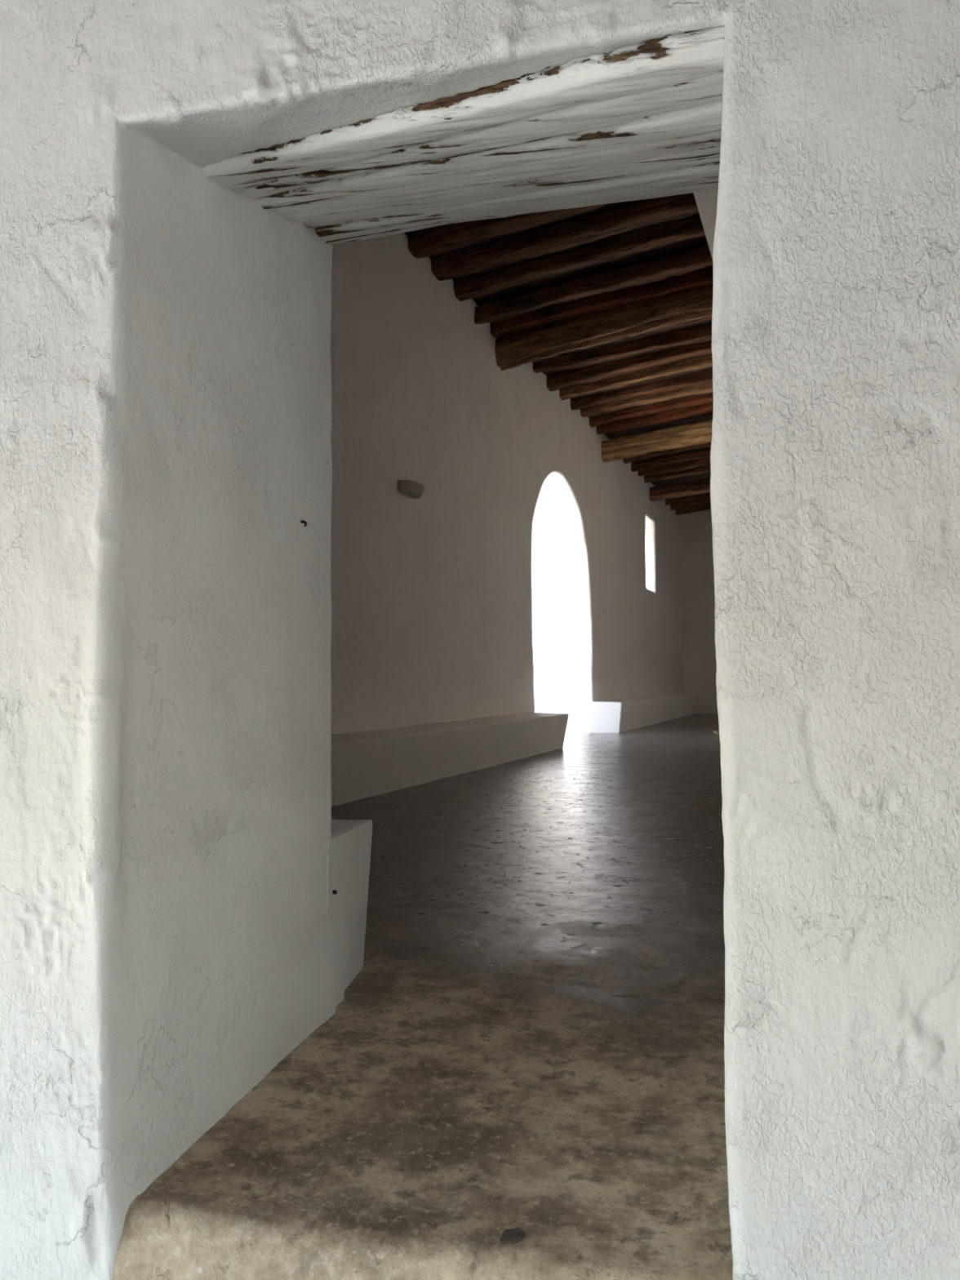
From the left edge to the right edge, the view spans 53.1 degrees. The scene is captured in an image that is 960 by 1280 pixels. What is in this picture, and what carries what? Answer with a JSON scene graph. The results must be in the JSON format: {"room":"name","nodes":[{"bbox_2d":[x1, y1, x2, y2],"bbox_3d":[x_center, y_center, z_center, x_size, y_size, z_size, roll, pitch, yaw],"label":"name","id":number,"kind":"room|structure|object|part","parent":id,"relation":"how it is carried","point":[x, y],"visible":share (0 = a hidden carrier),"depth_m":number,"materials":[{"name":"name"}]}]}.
{"room":"building entrance doorway","nodes":[
{"label":"building entrance doorway","id":0,"kind":"room"},
{"bbox_2d":[112,713,733,1279],"bbox_3d":[3.247,1.691,12.718,6.660,0.630,24.572,-1,-3,20],"label":"floor","id":1,"kind":"structure","parent":0,"point":[528,1035],"depth_m":2.08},
{"bbox_2d":[326,818,372,1006],"bbox_3d":[-1.262,0.792,2.876,1.913,0.536,0.480,-1,-2,13],"label":"bench","id":2,"kind":"object","parent":1,"relation":"on","point":[349,846],"visible":0.15,"depth_m":2.65,"materials":[{"name":"white paint"}]},
{"bbox_2d":[332,889,337,894],"bbox_3d":[-0.382,0.651,2.478,0.023,0.010,0.011,-1,-2,13],"label":"pin","id":3,"kind":"object","parent":2,"relation":"attached to","point":[334,891],"visible":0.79,"depth_m":2.47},
{"bbox_2d":[331,712,568,806],"bbox_3d":[-0.817,0.995,7.691,0.566,0.534,9.844,-1,-3,20],"label":"bench","id":4,"kind":"object","parent":1,"relation":"on","point":[370,763],"visible":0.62,"depth_m":8.08,"materials":[{"name":"white paint"}]},
{"bbox_2d":[499,1226,525,1244],"bbox_3d":[0.050,0.914,1.463,0.034,0.016,0.048,-1,-3,25],"label":"stone","id":5,"kind":"object","parent":1,"relation":"on","point":[510,1236],"visible":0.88,"depth_m":1.46,"materials":[{"name":"grey stone"}]},
{"bbox_2d":[588,693,698,733],"bbox_3d":[3.689,1.478,20.059,0.504,0.596,9.912,-1,-3,20],"label":"bench","id":6,"kind":"object","parent":1,"relation":"on","point":[612,716],"visible":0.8,"depth_m":16.99,"materials":[{"name":"white paint"}]},
{"bbox_2d":[0,0,959,1279],"bbox_3d":[0.012,-1.559,1.981,8.251,6.280,1.021,-1,-2,13],"label":"wall","id":7,"kind":"structure","parent":0,"point":[166,407],"depth_m":1.54,"materials":[{"name":"white paint"}]},
{"bbox_2d":[300,520,306,526],"bbox_3d":[-0.432,-0.280,2.313,0.031,0.016,0.007,-1,-2,13],"label":"pin","id":8,"kind":"object","parent":7,"relation":"attached to","point":[301,521],"visible":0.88,"depth_m":2.31,"materials":[{"name":"black metal"}]},
{"bbox_2d":[202,26,724,191],"bbox_3d":[-0.082,-0.980,1.671,1.197,0.274,0.165,-1,-3,30],"label":"lintel beam","id":9,"kind":"structure","parent":7,"relation":"attached to","point":[670,60],"depth_m":1.58,"materials":[{"name":"white wood"}]},
{"bbox_2d":[240,72,723,199],"bbox_3d":[-0.043,-1.002,1.779,1.190,0.272,0.180,-1,-3,25],"label":"lintel beam","id":10,"kind":"structure","parent":7,"relation":"attached to","point":[707,90],"depth_m":1.71,"materials":[{"name":"white wood"}]},
{"bbox_2d":[257,101,722,209],"bbox_3d":[-0.002,-1.026,1.930,1.171,0.246,0.154,-1,-3,25],"label":"lintel beam","id":11,"kind":"structure","parent":7,"relation":"attached to","point":[707,117],"depth_m":1.85,"materials":[{"name":"white wood"}]},
{"bbox_2d":[276,129,721,223],"bbox_3d":[0.019,-1.064,2.049,1.166,0.235,0.157,-1,-3,22],"label":"lintel beam","id":12,"kind":"structure","parent":7,"relation":"attached to","point":[504,176],"depth_m":2.02,"materials":[{"name":"white wood"}]},
{"bbox_2d":[302,145,720,227],"bbox_3d":[0.060,-1.100,2.201,1.156,0.224,0.171,-1,-3,22],"label":"lintel beam","id":13,"kind":"structure","parent":7,"relation":"attached to","point":[709,154],"depth_m":2.12,"materials":[{"name":"white wood"}]},
{"bbox_2d":[314,161,719,244],"bbox_3d":[0.083,-1.141,2.324,1.129,0.231,0.267,-1,-2,13],"label":"lintel beam","id":14,"kind":"structure","parent":7,"relation":"attached to","point":[704,177],"depth_m":2.30,"materials":[{"name":"white wood"}]},
{"bbox_2d":[330,232,683,734],"bbox_3d":[0.550,-1.234,13.601,1.104,6.500,25.400,-1,-3,20],"label":"wall","id":15,"kind":"structure","parent":0,"point":[531,571],"depth_m":10.23,"materials":[{"name":"white paint"}]},
{"bbox_2d":[397,480,425,498],"bbox_3d":[-0.605,-1.369,8.733,0.156,0.100,0.400,-1,-3,20],"label":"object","id":16,"kind":"structure","parent":15,"relation":"attached to","point":[415,490],"depth_m":8.62,"materials":[{"name":"paint"}]},
{"bbox_3d":[-0.624,-1.325,8.738,0.103,0.012,0.332,-1,-3,20],"label":"plate","id":17,"kind":"part","parent":16,"relation":"part of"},
{"bbox_2d":[494,285,713,370],"bbox_3d":[1.373,-3.534,10.864,2.838,0.705,0.443,-1,-3,22],"label":"roof beam","id":18,"kind":"structure","parent":15,"relation":"attached to","point":[546,340],"depth_m":10.75,"materials":[{"name":"brown wood"}]},
{"bbox_2d":[601,419,712,462],"bbox_3d":[3.253,-3.361,15.986,2.834,0.655,0.389,-1,-3,20],"label":"roof beam","id":19,"kind":"structure","parent":15,"relation":"attached to","point":[685,435],"depth_m":15.97,"materials":[{"name":"brown wood"}]},
{"bbox_2d":[648,477,710,501],"bbox_3d":[4.848,-3.285,20.321,2.830,0.553,0.361,-1,-3,21],"label":"roof beam","id":20,"kind":"structure","parent":15,"relation":"attached to","point":[698,486],"depth_m":20.40,"materials":[{"name":"brown wood"}]},
{"bbox_2d":[404,198,713,486],"bbox_3d":[1.952,-3.836,13.249,3.900,0.980,25.100,-1,-3,20],"label":"ceiling","id":21,"kind":"structure","parent":0,"point":[695,242],"depth_m":10.23,"materials":[{"name":"brown wood"}]},
{"bbox_2d":[408,203,608,258],"bbox_3d":[0.513,-3.824,8.532,2.799,0.456,0.273,-1,-3,21],"label":"rafter","id":22,"kind":"object","parent":21,"relation":"attached to","point":[449,237],"visible":0.32,"depth_m":8.67,"materials":[{"name":"brown wood"}]},
{"bbox_2d":[431,192,698,280],"bbox_3d":[0.708,-3.808,9.056,2.801,0.469,0.281,-1,-3,20],"label":"rafter","id":23,"kind":"object","parent":21,"relation":"attached to","point":[567,234],"visible":0.76,"depth_m":8.94,"materials":[{"name":"brown wood"}]},
{"bbox_2d":[453,216,705,302],"bbox_3d":[0.898,-3.791,9.580,2.799,0.488,0.221,-1,-3,21],"label":"rafter","id":24,"kind":"object","parent":21,"relation":"attached to","point":[483,284],"visible":0.91,"depth_m":9.49,"materials":[{"name":"brown wood"}]},
{"bbox_2d":[474,243,712,324],"bbox_3d":[1.103,-3.719,10.135,2.798,0.522,0.214,-1,-3,21],"label":"rafter","id":25,"kind":"object","parent":21,"relation":"attached to","point":[657,268],"visible":0.84,"depth_m":10.00,"materials":[{"name":"brown wood"}]},
{"bbox_2d":[489,265,713,337],"bbox_3d":[1.282,-3.735,10.622,2.800,0.475,0.224,-1,-3,21],"label":"rafter","id":26,"kind":"object","parent":21,"relation":"attached to","point":[700,277],"visible":0.72,"depth_m":10.50,"materials":[{"name":"brown wood"}]},
{"bbox_2d":[533,323,711,373],"bbox_3d":[1.887,-3.735,12.272,2.801,0.418,0.212,-1,-3,19],"label":"rafter","id":27,"kind":"object","parent":21,"relation":"attached to","point":[703,333],"visible":0.76,"depth_m":12.22,"materials":[{"name":"brown wood"}]},
{"bbox_2d":[546,339,711,391],"bbox_3d":[2.096,-3.697,12.842,2.796,0.494,0.216,-1,-3,20],"label":"rafter","id":28,"kind":"object","parent":21,"relation":"attached to","point":[608,370],"visible":0.69,"depth_m":12.85,"materials":[{"name":"brown wood"}]},
{"bbox_2d":[559,354,712,400],"bbox_3d":[2.305,-3.721,13.415,2.795,0.501,0.206,-1,-3,21],"label":"rafter","id":29,"kind":"object","parent":21,"relation":"attached to","point":[704,362],"visible":0.61,"depth_m":13.40,"materials":[{"name":"brown wood"}]},
{"bbox_2d":[570,369,712,410],"bbox_3d":[2.522,-3.679,13.998,2.797,0.454,0.202,-1,-3,21],"label":"rafter","id":30,"kind":"object","parent":21,"relation":"attached to","point":[703,378],"visible":0.71,"depth_m":13.97,"materials":[{"name":"brown wood"}]},
{"bbox_2d":[580,383,712,417],"bbox_3d":[2.714,-3.700,14.532,2.800,0.447,0.243,-1,-3,20],"label":"rafter","id":31,"kind":"object","parent":21,"relation":"attached to","point":[661,396],"visible":0.38,"depth_m":14.53,"materials":[{"name":"brown wood"}]},
{"bbox_2d":[589,392,713,427],"bbox_3d":[2.900,-3.680,15.044,2.796,0.483,0.228,-1,-3,21],"label":"rafter","id":32,"kind":"object","parent":21,"relation":"attached to","point":[708,397],"visible":0.43,"depth_m":15.03,"materials":[{"name":"brown wood"}]},
{"bbox_2d":[596,402,713,434],"bbox_3d":[3.093,-3.660,15.560,2.796,0.479,0.202,-1,-3,20],"label":"rafter","id":33,"kind":"object","parent":21,"relation":"attached to","point":[667,416],"visible":0.48,"depth_m":15.59,"materials":[{"name":"brown wood"}]},
{"bbox_2d":[622,442,711,463],"bbox_3d":[3.864,-3.562,17.658,2.796,0.450,0.195,-1,-3,21],"label":"rafter","id":34,"kind":"object","parent":21,"relation":"attached to","point":[659,453],"visible":0.28,"depth_m":17.79,"materials":[{"name":"brown wood"}]},
{"bbox_2d":[631,448,711,471],"bbox_3d":[4.141,-3.524,18.413,2.796,0.482,0.204,-1,-3,18],"label":"rafter","id":35,"kind":"object","parent":21,"relation":"attached to","point":[650,464],"visible":0.56,"depth_m":18.50,"materials":[{"name":"brown wood"}]},
{"bbox_2d":[637,457,710,476],"bbox_3d":[4.377,-3.543,19.062,2.797,0.440,0.196,-1,-3,21],"label":"rafter","id":36,"kind":"object","parent":21,"relation":"attached to","point":[679,466],"visible":0.36,"depth_m":19.18,"materials":[{"name":"brown wood"}]},
{"bbox_2d":[644,464,711,482],"bbox_3d":[4.601,-3.527,19.676,2.797,0.473,0.214,-1,-3,19],"label":"rafter","id":37,"kind":"object","parent":21,"relation":"attached to","point":[695,471],"visible":0.32,"depth_m":19.81,"materials":[{"name":"brown wood"}]},
{"bbox_2d":[644,315,711,333],"bbox_3d":[1.689,-3.774,11.730,2.798,0.427,0.192,-1,-3,22],"label":"rafter","id":38,"kind":"object","parent":21,"relation":"attached to","point":[705,318],"visible":0.03,"depth_m":11.42,"materials":[{"name":"brown wood"}]},
{"bbox_2d":[665,492,710,505],"bbox_3d":[5.536,-3.413,22.217,2.797,0.449,0.196,-1,-3,21],"label":"rafter","id":39,"kind":"object","parent":21,"relation":"attached to","point":[684,499],"visible":0.2,"depth_m":22.42,"materials":[{"name":"brown wood"}]},
{"bbox_2d":[670,496,711,510],"bbox_3d":[5.792,-3.395,22.913,2.795,0.469,0.194,-1,-3,21],"label":"rafter","id":40,"kind":"object","parent":21,"relation":"attached to","point":[705,500],"visible":0.16,"depth_m":23.12,"materials":[{"name":"brown wood"}]},
{"bbox_2d":[675,502,711,515],"bbox_3d":[6.053,-3.362,23.620,2.797,0.444,0.199,-1,-3,20],"label":"rafter","id":41,"kind":"object","parent":21,"relation":"attached to","point":[707,506],"visible":0.27,"depth_m":23.82,"materials":[{"name":"brown wood"}]},
{"bbox_2d":[680,509,718,713],"bbox_3d":[7.718,-0.791,24.211,6.300,6.500,0.725,-1,-3,20],"label":"wall","id":42,"kind":"structure","parent":0,"point":[698,596],"depth_m":24.63,"materials":[{"name":"white paint"}]},
{"bbox_2d":[693,189,718,258],"bbox_3d":[3.867,-4.007,12.873,0.640,0.720,24.700,-1,-3,20],"label":"wall","id":43,"kind":"structure","parent":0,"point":[706,201],"depth_m":8.56,"materials":[{"name":"white paint"}]}
]}

